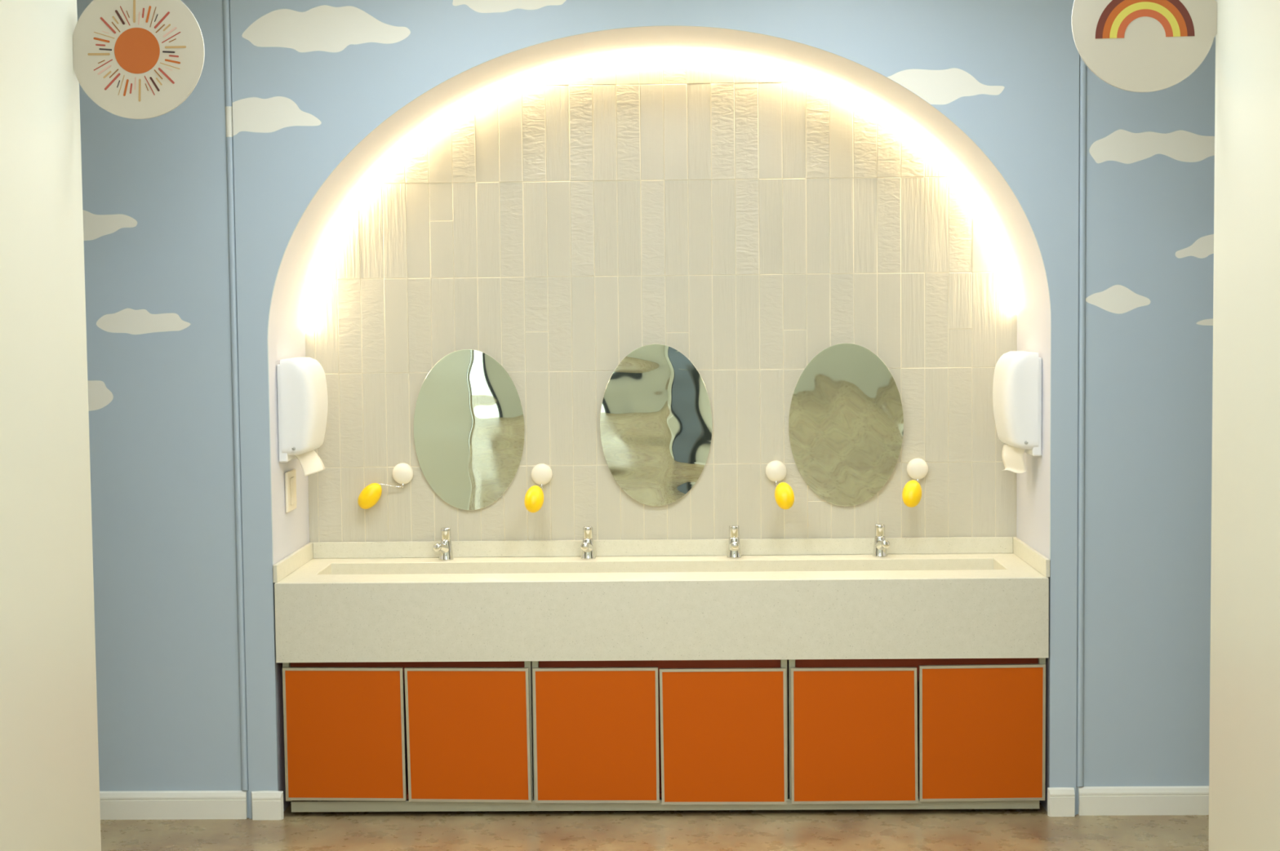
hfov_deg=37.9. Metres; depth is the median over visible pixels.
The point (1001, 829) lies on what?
floor
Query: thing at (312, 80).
wall
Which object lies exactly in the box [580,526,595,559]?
tap
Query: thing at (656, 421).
oval mirror
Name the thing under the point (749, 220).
wall
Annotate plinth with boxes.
[291,792,1039,812]
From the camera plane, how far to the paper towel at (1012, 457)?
6.21 m
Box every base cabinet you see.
[282,661,533,803]
[532,659,787,804]
[786,657,1045,804]
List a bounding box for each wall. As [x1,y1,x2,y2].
[0,0,101,850]
[76,0,1216,819]
[305,53,1017,542]
[1208,0,1279,850]
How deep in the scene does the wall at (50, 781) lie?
4.59 m
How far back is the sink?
6.01 m
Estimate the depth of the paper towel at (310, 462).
6.25 m
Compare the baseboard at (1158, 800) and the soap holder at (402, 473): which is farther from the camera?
the soap holder at (402, 473)
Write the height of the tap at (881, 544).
0.112 m
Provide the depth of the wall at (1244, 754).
4.58 m
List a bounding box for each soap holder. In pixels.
[357,462,413,509]
[524,463,552,512]
[764,460,794,510]
[902,458,928,507]
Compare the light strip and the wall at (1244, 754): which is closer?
the wall at (1244, 754)
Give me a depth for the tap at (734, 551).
6.50 m
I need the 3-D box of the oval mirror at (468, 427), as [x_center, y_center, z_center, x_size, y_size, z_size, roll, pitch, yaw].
[-0.603,0.016,6.565,0.393,0.570,0.023,-1,4,1]
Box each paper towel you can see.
[295,449,324,476]
[1001,444,1026,473]
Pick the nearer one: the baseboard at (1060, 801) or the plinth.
the baseboard at (1060, 801)
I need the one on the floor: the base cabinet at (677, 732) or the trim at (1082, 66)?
the base cabinet at (677, 732)
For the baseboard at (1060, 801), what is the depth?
6.00 m
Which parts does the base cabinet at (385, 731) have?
frame post, door panel, door, door, door panel, frame post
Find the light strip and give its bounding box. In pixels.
[304,51,1017,328]
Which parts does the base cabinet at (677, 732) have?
frame post, door, door panel, door, door panel, frame post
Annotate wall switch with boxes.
[284,469,296,513]
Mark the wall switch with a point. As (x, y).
(290, 477)
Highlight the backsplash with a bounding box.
[312,537,1013,558]
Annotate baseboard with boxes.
[99,791,284,820]
[1047,787,1075,817]
[1078,786,1208,815]
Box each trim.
[222,0,248,791]
[1075,54,1086,786]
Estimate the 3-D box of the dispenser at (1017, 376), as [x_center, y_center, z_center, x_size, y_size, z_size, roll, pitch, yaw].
[1.252,-0.044,6.219,0.122,0.401,0.300,-1,4,1]
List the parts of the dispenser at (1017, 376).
plate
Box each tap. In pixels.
[433,527,453,560]
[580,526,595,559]
[727,525,742,558]
[872,524,889,557]
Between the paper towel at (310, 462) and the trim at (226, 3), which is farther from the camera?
the paper towel at (310, 462)
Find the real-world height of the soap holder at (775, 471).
0.159 m
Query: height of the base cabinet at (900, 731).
0.473 m
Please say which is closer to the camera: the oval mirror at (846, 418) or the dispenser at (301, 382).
the dispenser at (301, 382)
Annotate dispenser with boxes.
[276,357,328,476]
[992,351,1042,473]
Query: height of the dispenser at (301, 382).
0.391 m
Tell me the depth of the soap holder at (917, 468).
6.43 m
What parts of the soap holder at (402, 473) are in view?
arm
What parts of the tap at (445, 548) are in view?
spout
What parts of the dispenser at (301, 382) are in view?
plate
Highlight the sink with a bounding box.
[272,537,1049,662]
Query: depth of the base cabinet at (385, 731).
6.04 m
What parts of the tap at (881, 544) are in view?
spout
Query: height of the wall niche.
2.567 m
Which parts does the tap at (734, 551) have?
spout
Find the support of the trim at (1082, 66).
attached to the wall at (312, 80)
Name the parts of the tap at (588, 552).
spout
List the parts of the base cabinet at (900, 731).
frame post, door, door panel, door, door panel, frame post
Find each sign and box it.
[72,0,204,119]
[1071,0,1217,92]
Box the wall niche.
[268,26,1050,812]
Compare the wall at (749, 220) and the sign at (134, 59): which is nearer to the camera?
the sign at (134, 59)
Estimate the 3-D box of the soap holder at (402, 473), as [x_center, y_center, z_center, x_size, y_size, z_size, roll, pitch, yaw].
[-0.896,0.214,6.568,0.198,0.159,0.067,-1,4,-9]
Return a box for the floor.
[100,791,1208,850]
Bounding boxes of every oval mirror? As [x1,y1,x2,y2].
[413,349,524,510]
[600,343,712,506]
[788,342,903,506]
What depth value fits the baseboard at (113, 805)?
6.07 m
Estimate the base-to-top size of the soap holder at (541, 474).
0.159 m
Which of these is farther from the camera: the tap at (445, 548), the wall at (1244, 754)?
the tap at (445, 548)
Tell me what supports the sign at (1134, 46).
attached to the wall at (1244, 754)

